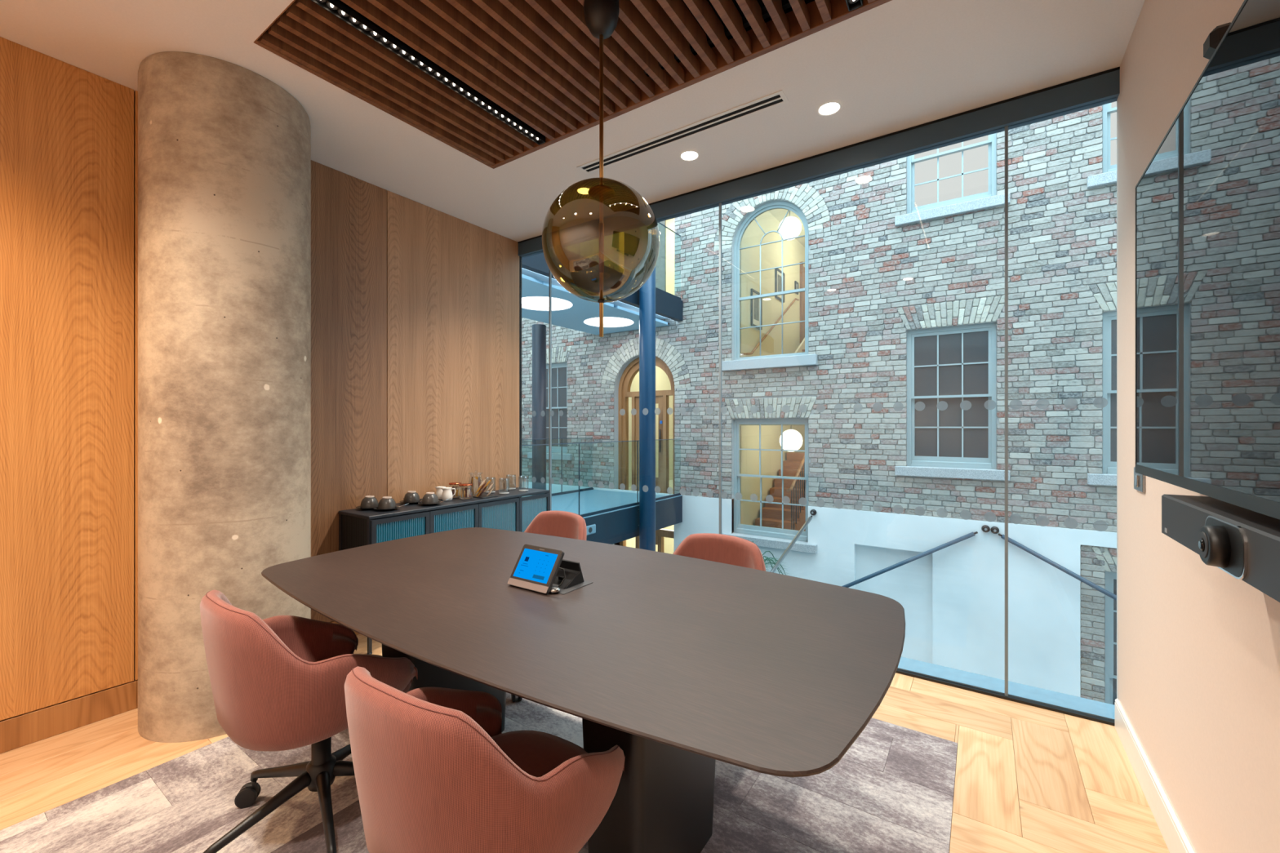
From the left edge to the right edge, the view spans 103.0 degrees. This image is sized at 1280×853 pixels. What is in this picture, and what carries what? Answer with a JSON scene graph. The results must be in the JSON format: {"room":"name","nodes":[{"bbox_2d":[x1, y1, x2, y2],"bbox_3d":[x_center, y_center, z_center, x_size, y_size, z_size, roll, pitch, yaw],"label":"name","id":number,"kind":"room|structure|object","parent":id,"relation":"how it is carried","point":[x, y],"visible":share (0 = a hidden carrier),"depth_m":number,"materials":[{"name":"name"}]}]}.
{"room":"office","nodes":[
{"label":"office","id":0,"kind":"room"},
{"bbox_2d":[0,36,521,754],"bbox_3d":[-2.107,-0.125,2.794,0.152,2.850,3.780,0,0,34],"label":"wall","id":1,"kind":"structure","parent":0,"point":[416,307],"depth_m":2.28,"materials":[{"name":"brown wood"}]},
{"bbox_2d":[0,0,1144,241],"bbox_3d":[-0.530,-1.770,1.671,4.004,0.440,3.880,0,0,34],"label":"ceiling","id":2,"kind":"structure","parent":0,"point":[892,66],"depth_m":2.30,"materials":[{"name":"paint"}]},
{"bbox_2d":[253,0,891,168],"bbox_3d":[-0.188,-1.607,1.860,2.490,0.117,1.215,0,0,34],"label":"ceiling panel","id":3,"kind":"object","parent":2,"relation":"attached to","point":[538,60],"visible":0.88,"depth_m":2.13,"materials":[{"name":"brown wood"}]},
{"bbox_2d":[311,0,545,145],"bbox_3d":[-0.859,-1.575,2.304,0.048,0.051,1.161,0,0,34],"label":"linear light","id":4,"kind":"object","parent":3,"relation":"attached to","point":[340,9],"visible":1,"depth_m":2.19,"materials":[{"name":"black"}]},
{"bbox_2d":[845,0,862,11],"bbox_3d":[0.476,-1.575,1.404,0.048,0.051,1.161,0,0,34],"label":"linear light","id":5,"kind":"object","parent":3,"relation":"attached to","point":[851,4],"visible":1,"depth_m":1.88,"materials":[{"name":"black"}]},
{"bbox_2d":[542,0,660,337],"bbox_3d":[-0.142,-1.145,1.874,0.432,1.630,0.432,0,0,34],"label":"globe pendant","id":6,"kind":"object","parent":2,"relation":"hanging from","point":[601,240],"visible":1,"depth_m":1.73,"materials":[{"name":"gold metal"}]},
{"bbox_2d":[576,89,789,174],"bbox_3d":[0.166,-1.548,2.730,1.245,0.004,0.101,0,0,34],"label":"ceiling vent","id":7,"kind":"object","parent":2,"relation":"in","point":[774,100],"visible":1,"depth_m":2.66,"materials":[{"name":"metal"}]},
{"bbox_2d":[679,150,699,160],"bbox_3d":[0.283,-1.548,2.908,0.116,0.003,0.116,0,0,34],"label":"recessed light","id":8,"kind":"object","parent":2,"relation":"in","point":[690,155],"visible":1,"depth_m":2.91,"materials":[{"name":"white paint"}]},
{"bbox_2d":[816,101,841,115],"bbox_3d":[0.922,-1.548,2.478,0.116,0.003,0.116,0,0,34],"label":"recessed light","id":9,"kind":"object","parent":2,"relation":"in","point":[831,108],"visible":1,"depth_m":2.48,"materials":[{"name":"white paint"}]},
{"bbox_2d":[0,634,1169,852],"bbox_3d":[-0.556,1.450,1.632,4.124,0.300,3.985,0,0,34],"label":"floor","id":10,"kind":"structure","parent":0,"point":[1028,779],"depth_m":1.93,"materials":[{"name":"wood"}]},
{"bbox_2d":[137,51,311,742],"bbox_3d":[-1.931,-0.125,2.404,0.630,2.850,0.630,0,0,34],"label":"concrete column","id":11,"kind":"structure","parent":10,"relation":"on","point":[224,150],"depth_m":2.13,"materials":[{"name":"beige concrete"}]},
{"bbox_2d":[338,487,550,654],"bbox_3d":[-1.261,0.905,3.568,0.383,0.790,1.448,0,0,34],"label":"sideboard","id":12,"kind":"object","parent":10,"relation":"on","point":[508,511],"visible":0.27,"depth_m":3.28,"materials":[{"name":"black wood"}]},
{"bbox_2d":[355,506,377,510],"bbox_3d":[-1.672,0.502,3.146,0.149,0.016,0.149,0,0,34],"label":"saucer","id":13,"kind":"object","parent":12,"relation":"on","point":[357,507],"visible":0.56,"depth_m":3.09,"materials":[{"name":"black ceramic"}]},
{"bbox_2d":[360,495,378,508],"bbox_3d":[-1.674,0.467,3.147,0.107,0.074,0.103,0,0,21],"label":"coffee cup","id":14,"kind":"object","parent":13,"relation":"on","point":[369,501],"visible":0.95,"depth_m":3.11,"materials":[{"name":"grey ceramic"}]},
{"bbox_2d":[373,505,399,511],"bbox_3d":[-1.546,0.502,3.110,0.149,0.016,0.149,0,0,34],"label":"saucer","id":15,"kind":"object","parent":12,"relation":"on","point":[375,508],"visible":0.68,"depth_m":3.07,"materials":[{"name":"black ceramic"}]},
{"bbox_2d":[377,496,395,509],"bbox_3d":[-1.546,0.467,3.112,0.103,0.074,0.107,0,0,-3],"label":"coffee cup","id":16,"kind":"object","parent":15,"relation":"on","point":[386,502],"visible":1,"depth_m":3.08,"materials":[{"name":"grey ceramic"}]},
{"bbox_2d":[399,499,422,504],"bbox_3d":[-1.516,0.502,3.379,0.149,0.016,0.149,0,0,34],"label":"saucer","id":17,"kind":"object","parent":12,"relation":"on","point":[401,501],"visible":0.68,"depth_m":3.33,"materials":[{"name":"black ceramic"}]},
{"bbox_2d":[403,490,420,502],"bbox_3d":[-1.517,0.467,3.381,0.103,0.074,0.107,0,0,-24],"label":"coffee cup","id":18,"kind":"object","parent":17,"relation":"on","point":[411,496],"visible":0.96,"depth_m":3.35,"materials":[{"name":"grey ceramic"}]},
{"bbox_2d":[417,502,442,505],"bbox_3d":[-1.366,0.502,3.314,0.149,0.016,0.149,0,0,34],"label":"saucer","id":19,"kind":"object","parent":12,"relation":"on","point":[419,502],"visible":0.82,"depth_m":3.26,"materials":[{"name":"black ceramic"}]},
{"bbox_2d":[419,492,438,504],"bbox_3d":[-1.369,0.467,3.312,0.108,0.074,0.103,0,0,-37],"label":"coffee cup","id":20,"kind":"object","parent":19,"relation":"on","point":[429,497],"visible":0.95,"depth_m":3.28,"materials":[{"name":"grey ceramic"}]},
{"bbox_2d":[435,486,445,499],"bbox_3d":[-1.386,0.465,3.561,0.085,0.089,0.072,0,0,0],"label":"milk jug","id":21,"kind":"object","parent":12,"relation":"on","point":[439,491],"visible":0.65,"depth_m":3.53,"materials":[{"name":"white ceramic"}]},
{"bbox_2d":[441,487,456,501],"bbox_3d":[-1.321,0.465,3.505,0.085,0.089,0.072,0,0,0],"label":"milk jug","id":22,"kind":"object","parent":12,"relation":"on","point":[446,493],"visible":0.91,"depth_m":3.48,"materials":[{"name":"white ceramic"}]},
{"bbox_2d":[448,482,462,497],"bbox_3d":[-1.329,0.455,3.656,0.100,0.105,0.100,0,0,-28],"label":"jar","id":23,"kind":"object","parent":12,"relation":"on","point":[457,492],"visible":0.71,"depth_m":3.64,"materials":[{"name":"clear glass"}]},
{"bbox_2d":[457,483,473,499],"bbox_3d":[-1.228,0.455,3.583,0.108,0.105,0.108,0,0,-28],"label":"jar","id":24,"kind":"object","parent":12,"relation":"on","point":[465,492],"visible":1,"depth_m":3.57,"materials":[{"name":"clear glass"}]},
{"bbox_2d":[468,471,483,496],"bbox_3d":[-1.208,0.415,3.738,0.104,0.184,0.104,0,0,34],"label":"glass jar","id":25,"kind":"object","parent":12,"relation":"on","point":[476,483],"visible":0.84,"depth_m":3.72,"materials":[{"name":"glass"}]},
{"bbox_2d":[473,494,497,498],"bbox_3d":[-1.118,0.507,3.683,0.110,0.006,0.140,0,0,34],"label":"serving tray","id":26,"kind":"object","parent":12,"relation":"on","point":[484,496],"visible":0.82,"depth_m":3.65,"materials":[{"name":"black"}]},
{"bbox_2d":[0,692,957,852],"bbox_3d":[-0.602,1.307,1.527,2.534,0.018,3.058,0,0,34],"label":"carpet","id":27,"kind":"object","parent":10,"relation":"on","point":[892,791],"visible":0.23,"depth_m":1.74,"materials":[{"name":"grey carpet"}]},
{"bbox_2d":[200,590,417,852],"bbox_3d":[-1.061,0.896,1.651,0.658,0.809,0.611,0,0,37],"label":"chair","id":28,"kind":"object","parent":27,"relation":"on","point":[277,682],"visible":0.83,"depth_m":1.44,"materials":[{"name":"fabric"}]},
{"bbox_2d":[344,666,625,852],"bbox_3d":[-0.346,0.896,1.169,0.658,0.809,0.611,0,0,32],"label":"chair","id":29,"kind":"object","parent":27,"relation":"on","point":[436,771],"visible":1,"depth_m":0.93,"materials":[{"name":"pink fabric"}]},
{"bbox_2d":[511,511,586,702],"bbox_3d":[-0.582,0.896,2.747,0.658,0.809,0.611,0,0,37],"label":"chair","id":30,"kind":"object","parent":27,"relation":"on","point":[565,524],"visible":0.12,"depth_m":2.93,"materials":[{"name":"pink fabric"}]},
{"bbox_2d":[261,527,905,852],"bbox_3d":[-0.327,0.930,1.824,2.250,0.740,1.210,0,0,34],"label":"conference table","id":31,"kind":"object","parent":27,"relation":"on","point":[683,664],"visible":0.97,"depth_m":1.36,"materials":[{"name":"brown wood"}]},
{"bbox_2d":[507,544,570,594],"bbox_3d":[-0.346,0.497,1.799,0.190,0.137,0.154,0,0,34],"label":"controller","id":32,"kind":"object","parent":31,"relation":"on","point":[535,569],"visible":0.97,"depth_m":1.76,"materials":[{"name":"grey plastic"}]},
{"bbox_2d":[553,559,593,594],"bbox_3d":[-0.295,0.521,1.815,0.203,0.077,0.156,0,0,34],"label":"cable box","id":33,"kind":"object","parent":31,"relation":"on","point":[573,572],"visible":0.44,"depth_m":1.80,"materials":[{"name":"grey plastic"}]},
{"bbox_2d":[549,586,560,593],"bbox_3d":[-0.288,0.549,1.716,0.043,0.016,0.043,0,0,34],"label":"microphone","id":34,"kind":"object","parent":33,"relation":"on","point":[554,589],"visible":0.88,"depth_m":1.70,"materials":[{"name":"silver metal"}]},
{"bbox_2d":[557,567,565,586],"bbox_3d":[-0.285,0.523,1.769,0.048,0.067,0.042,0,0,44],"label":"cable","id":35,"kind":"object","parent":33,"relation":"attached to","point":[563,580],"visible":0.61,"depth_m":1.76,"materials":[{"name":"black plastic"}]},
{"bbox_2d":[672,533,765,571],"bbox_3d":[0.234,0.896,2.113,0.658,0.809,0.611,0,0,38],"label":"chair","id":36,"kind":"object","parent":27,"relation":"on","point":[718,548],"visible":0.12,"depth_m":2.29,"materials":[{"name":"pink fabric"}]},
{"bbox_2d":[626,365,672,552],"bbox_3d":[0.251,1.425,10.780,0.030,6.250,2.640,0,0,34],"label":"wall","id":37,"kind":"structure","parent":0,"point":[662,380],"depth_m":10.91,"materials":[{"name":"beige paint"}]},
{"bbox_2d":[628,480,672,493],"bbox_3d":[1.060,1.215,10.253,1.960,0.030,2.670,0,0,34],"label":"floor","id":38,"kind":"structure","parent":0,"point":[670,482],"depth_m":10.46,"materials":[{"name":"beige paint"}]},
{"bbox_2d":[655,220,666,291],"bbox_3d":[0.083,-3.265,9.259,0.890,2.270,0.030,0,0,34],"label":"wall","id":39,"kind":"structure","parent":0,"point":[660,266],"depth_m":9.04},
{"bbox_2d":[665,524,673,554],"bbox_3d":[1.350,2.915,10.684,1.960,3.270,0.030,0,0,34],"label":"wall","id":40,"kind":"structure","parent":0,"point":[668,541],"depth_m":11.13,"materials":[{"name":"beige paint"}]},
{"bbox_2d":[666,217,674,294],"bbox_3d":[1.238,-3.350,10.518,1.960,2.500,0.030,0,0,34],"label":"wall","id":41,"kind":"structure","parent":0,"point":[669,223],"depth_m":10.89,"materials":[{"name":"beige paint"}]},
{"bbox_2d":[741,210,804,525],"bbox_3d":[2.873,0.200,10.340,0.030,8.600,4.840,0,0,34],"label":"wall","id":42,"kind":"structure","parent":0,"point":[793,252],"depth_m":9.57,"materials":[{"name":"beige paint"}]},
{"bbox_2d":[751,288,762,329],"bbox_3d":[2.089,-2.095,9.119,0.030,0.650,0.480,0,0,34],"label":"picture frame","id":43,"kind":"object","parent":42,"relation":"attached to","point":[755,303],"visible":0.8,"depth_m":9.12,"materials":[{"name":"white paper"}]},
{"bbox_2d":[753,298,759,320],"bbox_3d":[2.087,-2.115,9.120,0.002,0.410,0.240,0,0,34],"label":"print","id":44,"kind":"object","parent":43,"relation":"attached to","point":[756,301],"depth_m":9.11},
{"bbox_2d":[733,244,804,542],"bbox_3d":[2.384,-0.505,7.636,2.180,6.350,0.190,0,0,34],"label":"trim","id":45,"kind":"structure","parent":42,"relation":"attached to","point":[740,244],"depth_m":8.24,"materials":[{"name":"beige paint"}]},
{"bbox_2d":[741,297,799,355],"bbox_3d":[2.542,-1.970,9.742,0.091,1.578,3.105,0,0,34],"label":"wall handrail","id":46,"kind":"object","parent":42,"relation":"attached to","point":[795,299],"visible":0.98,"depth_m":9.50,"materials":[{"name":"brown wood"}]},
{"bbox_2d":[774,268,784,302],"bbox_3d":[2.799,-2.825,10.172,0.030,0.590,0.500,0,0,34],"label":"picture frame","id":47,"kind":"object","parent":42,"relation":"attached to","point":[778,273],"visible":0.8,"depth_m":10.14,"materials":[{"name":"white paper"}]},
{"bbox_2d":[777,274,782,292],"bbox_3d":[2.797,-2.845,10.174,0.002,0.350,0.260,0,0,34],"label":"print","id":48,"kind":"object","parent":47,"relation":"attached to","point":[780,276],"depth_m":10.18},
{"bbox_2d":[794,280,798,294],"bbox_3d":[3.413,-3.025,11.085,0.030,0.250,0.200,0,0,34],"label":"picture frame","id":49,"kind":"object","parent":42,"relation":"attached to","point":[796,283],"visible":0.77,"depth_m":11.02,"materials":[{"name":"white paper"}]},
{"bbox_2d":[800,262,804,343],"bbox_3d":[3.837,-2.755,11.691,0.060,1.810,0.920,0,0,34],"label":"door","id":50,"kind":"structure","parent":42,"relation":"in","point":[802,267],"depth_m":11.32,"materials":[{"name":"brown wood"}]},
{"bbox_2d":[768,208,804,247],"bbox_3d":[3.797,-4.115,9.735,2.240,0.030,4.870,0,0,34],"label":"ceiling","id":51,"kind":"structure","parent":0,"point":[779,214],"depth_m":9.94,"materials":[{"name":"beige paint"}]},
{"bbox_2d":[778,210,801,239],"bbox_3d":[2.550,-3.640,8.652,0.380,0.920,0.380,0,0,34],"label":"globe lamp","id":52,"kind":"object","parent":51,"relation":"hanging from","point":[791,227],"visible":0.85,"depth_m":8.52,"materials":[{"name":"white glass"}]},
{"bbox_2d":[517,66,1119,725],"bbox_3d":[0.538,-0.124,3.255,3.723,2.848,0.069,0,0,34],"label":"window","id":53,"kind":"structure","parent":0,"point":[1100,88],"depth_m":2.60,"materials":[{"name":"grey metal"}]},
{"bbox_2d":[897,657,1114,719],"bbox_3d":[0.604,1.398,3.353,4.124,0.204,0.164,0,0,34],"label":"window sill","id":54,"kind":"structure","parent":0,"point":[1072,702],"depth_m":2.52,"materials":[{"name":"stone"}]},
{"bbox_2d":[1116,0,1279,852],"bbox_3d":[1.077,-0.125,0.589,0.150,2.850,3.880,0,0,34],"label":"wall","id":55,"kind":"structure","parent":0,"point":[1198,645],"depth_m":1.53,"materials":[{"name":"beige paint"}]},
{"bbox_2d":[1133,466,1145,493],"bbox_3d":[1.861,0.198,1.899,0.014,0.085,0.130,0,0,34],"label":"wall plate","id":56,"kind":"object","parent":55,"relation":"attached to","point":[1139,479],"visible":0.84,"depth_m":1.89,"materials":[{"name":"metal"}]},
{"bbox_2d":[1114,698,1195,852],"bbox_3d":[1.019,1.236,0.652,0.016,0.128,3.720,0,0,34],"label":"baseboard","id":57,"kind":"structure","parent":55,"relation":"attached to","point":[1175,836],"depth_m":1.71,"materials":[{"name":"white paint"}]},
{"bbox_2d":[1135,0,1279,519],"bbox_3d":[1.066,-0.283,0.837,0.144,0.834,1.500,0,0,34],"label":"wall screen","id":58,"kind":"object","parent":55,"relation":"attached to","point":[1207,199],"visible":1,"depth_m":0.94,"materials":[{"name":"black glass"}]},
{"bbox_2d":[1203,22,1231,59],"bbox_3d":[1.375,-0.916,1.205,0.045,0.063,0.065,0,0,34],"label":"wall sensor","id":59,"kind":"object","parent":55,"relation":"attached to","point":[1215,37],"visible":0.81,"depth_m":1.19,"materials":[{"name":"black plastic"}]},
{"bbox_2d":[1161,493,1279,602],"bbox_3d":[1.051,0.207,0.840,0.174,0.098,0.768,0,0,34],"label":"bar","id":60,"kind":"object","parent":55,"relation":"attached to","point":[1242,543],"visible":1,"depth_m":0.86,"materials":[{"name":"grey plastic"}]},
{"bbox_3d":[3.630,-0.255,9.486,2.240,0.030,4.270,0,0,34],"label":"ceiling","id":61,"kind":"structure","parent":0,"visible":0},
{"bbox_2d":[779,429,802,449],"bbox_3d":[2.566,0.095,8.641,0.380,0.670,0.380,0,0,34],"label":"globe lamp","id":62,"kind":"object","parent":61,"relation":"hanging from","point":[792,439],"visible":0.78,"depth_m":8.50,"materials":[{"name":"white glass"}]},
{"bbox_3d":[0.711,4.600,5.888,13.400,0.200,4.240,0,0,34],"label":"floor","id":63,"kind":"structure","parent":0,"visible":0},
{"bbox_2d":[532,324,546,495],"bbox_3d":[-1.697,1.400,8.559,0.380,6.200,0.380,0,0,34],"label":"steel column","id":64,"kind":"structure","parent":63,"relation":"on","point":[539,331],"depth_m":8.46,"materials":[{"name":"metal"}]},
{"bbox_2d":[638,266,655,551],"bbox_3d":[0.106,-0.350,7.272,0.380,9.700,0.380,0,0,34],"label":"steel column","id":65,"kind":"structure","parent":63,"relation":"on","point":[646,508],"depth_m":7.17,"materials":[{"name":"blue metal"}]},
{"bbox_2d":[551,488,682,544],"bbox_3d":[-1.266,1.357,7.250,1.978,0.445,4.110,0,0,34],"label":"footbridge","id":66,"kind":"object","parent":65,"relation":"attached to","point":[617,526],"visible":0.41,"depth_m":7.59,"materials":[{"name":"metal"}]},
{"bbox_2d":[521,437,592,495],"bbox_3d":[-2.023,0.691,7.790,0.022,0.978,4.060,0,0,34],"label":"glass balustrade","id":67,"kind":"object","parent":66,"relation":"on","point":[571,437],"visible":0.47,"depth_m":8.78,"materials":[{"name":"glass"}]},
{"bbox_2d":[586,524,595,535],"bbox_3d":[-0.633,1.302,6.395,0.036,0.115,0.240,0,0,34],"label":"wall box","id":68,"kind":"object","parent":66,"relation":"attached to","point":[591,529],"visible":0.81,"depth_m":6.40,"materials":[{"name":"plastic"}]},
{"bbox_2d":[521,438,680,517],"bbox_3d":[-0.464,0.673,6.739,0.022,0.943,4.060,0,0,34],"label":"glass balustrade","id":69,"kind":"object","parent":66,"relation":"on","point":[677,494],"visible":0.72,"depth_m":6.86,"materials":[{"name":"glass"}]},
{"bbox_2d":[752,541,791,574],"bbox_3d":[1.567,3.062,7.055,1.150,2.876,1.188,0,0,34],"label":"potted palm","id":70,"kind":"object","parent":63,"relation":"on","point":[767,559],"visible":0.18,"depth_m":6.90,"materials":[{"name":"green plant"}]},
{"bbox_3d":[3.797,-0.305,9.735,2.240,0.030,4.870,0,0,34],"label":"floor","id":71,"kind":"structure","parent":0,"visible":0},
{"bbox_2d":[795,337,804,352],"bbox_3d":[3.575,-1.400,9.709,1.120,2.120,3.100,0,0,34],"label":"stairs","id":72,"kind":"structure","parent":71,"relation":"on","point":[801,348],"depth_m":10.12,"materials":[{"name":"beige paint"}]},
{"bbox_3d":[3.630,4.515,9.486,2.240,0.030,4.270,0,0,34],"label":"floor","id":73,"kind":"structure","parent":0,"visible":0},
{"bbox_2d":[755,452,805,531],"bbox_3d":[2.791,1.069,9.453,0.746,2.462,2.402,0,0,34],"label":"stairs","id":74,"kind":"structure","parent":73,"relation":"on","point":[794,516],"depth_m":9.11,"materials":[{"name":"brown wood"}]},
{"label":"outside","id":75,"kind":"structure","parent":0,"visible":0},
{"bbox_2d":[521,101,1116,705],"bbox_3d":[1.451,0.025,8.060,12.000,9.150,0.410,0,0,34],"label":"brick facade","id":76,"kind":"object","parent":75,"point":[904,262],"visible":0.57,"depth_m":6.46,"materials":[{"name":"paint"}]},
{"bbox_2d":[521,252,683,334],"bbox_3d":[-1.246,-1.890,7.248,1.934,0.380,4.130,0,0,34],"label":"balcony ceiling","id":77,"kind":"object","parent":76,"relation":"attached to","point":[535,268],"visible":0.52,"depth_m":7.58,"materials":[{"name":"paint"}]},
{"bbox_2d":[521,296,572,311],"bbox_3d":[-1.347,-1.730,7.057,0.818,0.061,0.818,0,0,34],"label":"round ceiling light","id":78,"kind":"object","parent":77,"relation":"attached to","point":[541,303],"visible":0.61,"depth_m":7.24,"materials":[{"name":"white paint"}]},
{"bbox_2d":[521,296,570,306],"bbox_3d":[-1.347,-1.756,7.057,0.812,0.001,0.812,0,0,34],"label":"diffuser","id":79,"kind":"object","parent":78,"relation":"attached to","point":[532,301],"depth_m":7.20,"materials":[{"name":"white plastic"}]},
{"bbox_2d":[583,316,633,327],"bbox_3d":[-0.509,-1.730,8.301,0.818,0.061,0.818,0,0,34],"label":"round ceiling light","id":80,"kind":"object","parent":77,"relation":"attached to","point":[610,322],"visible":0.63,"depth_m":8.51,"materials":[{"name":"white paint"}]},
{"bbox_2d":[585,316,631,324],"bbox_3d":[-0.509,-1.756,8.301,0.812,0.001,0.812,0,0,34],"label":"diffuser","id":81,"kind":"object","parent":80,"relation":"attached to","point":[606,320],"depth_m":8.48,"materials":[{"name":"white"}]},
{"bbox_2d":[655,222,680,299],"bbox_3d":[-0.464,-2.619,6.739,0.022,1.078,4.060,0,0,34],"label":"glass balustrade","id":82,"kind":"object","parent":77,"relation":"on","point":[656,288],"visible":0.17,"depth_m":8.08,"materials":[{"name":"glass"}]},
{"bbox_2d":[617,355,675,493],"bbox_3d":[0.167,-0.032,9.040,1.266,2.463,0.140,0,0,34],"label":"arched doorway","id":83,"kind":"structure","parent":76,"relation":"attached to","point":[630,371],"depth_m":9.19,"materials":[{"name":"brown wood"}]},
{"bbox_2d":[619,528,673,552],"bbox_3d":[0.178,3.150,9.056,1.266,2.700,0.100,0,0,34],"label":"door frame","id":84,"kind":"structure","parent":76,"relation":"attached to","point":[660,534],"depth_m":8.89,"materials":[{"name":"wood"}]},
{"bbox_2d":[809,509,816,515],"bbox_3d":[2.445,1.217,7.191,0.084,0.084,0.070,0,0,34],"label":"wall bracket","id":85,"kind":"object","parent":76,"relation":"attached to","point":[812,512],"depth_m":7.18,"materials":[{"name":"metal"}]},
{"bbox_2d":[769,515,812,573],"bbox_3d":[1.560,1.912,6.294,0.048,1.318,2.447,0,0,45],"label":"rod","id":86,"kind":"object","parent":85,"relation":"attached to","point":[799,533],"visible":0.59,"depth_m":6.72,"materials":[{"name":"metal"}]},
{"bbox_2d":[841,531,977,587],"bbox_3d":[3.078,1.950,6.678,2.272,1.380,0.048,0,0,30],"label":"rod","id":87,"kind":"object","parent":76,"relation":"attached to","point":[971,534],"visible":0.79,"depth_m":6.44,"materials":[{"name":"grey metal"}]},
{"bbox_2d":[981,524,990,532],"bbox_3d":[4.121,1.222,6.062,0.084,0.084,0.070,0,0,34],"label":"wall bracket","id":88,"kind":"object","parent":76,"relation":"attached to","point":[985,528],"depth_m":6.05,"materials":[{"name":"metal"}]},
{"bbox_2d":[991,526,999,533],"bbox_3d":[4.195,1.228,6.012,0.084,0.084,0.070,0,0,34],"label":"wall bracket","id":89,"kind":"object","parent":76,"relation":"attached to","point":[994,530],"depth_m":6.00,"materials":[{"name":"metal"}]},
{"bbox_2d":[998,533,1116,600],"bbox_3d":[5.033,1.819,5.360,2.070,1.123,0.048,0,0,38],"label":"rod","id":90,"kind":"object","parent":89,"relation":"attached to","point":[1055,565],"visible":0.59,"depth_m":5.63,"materials":[{"name":"grey metal"}]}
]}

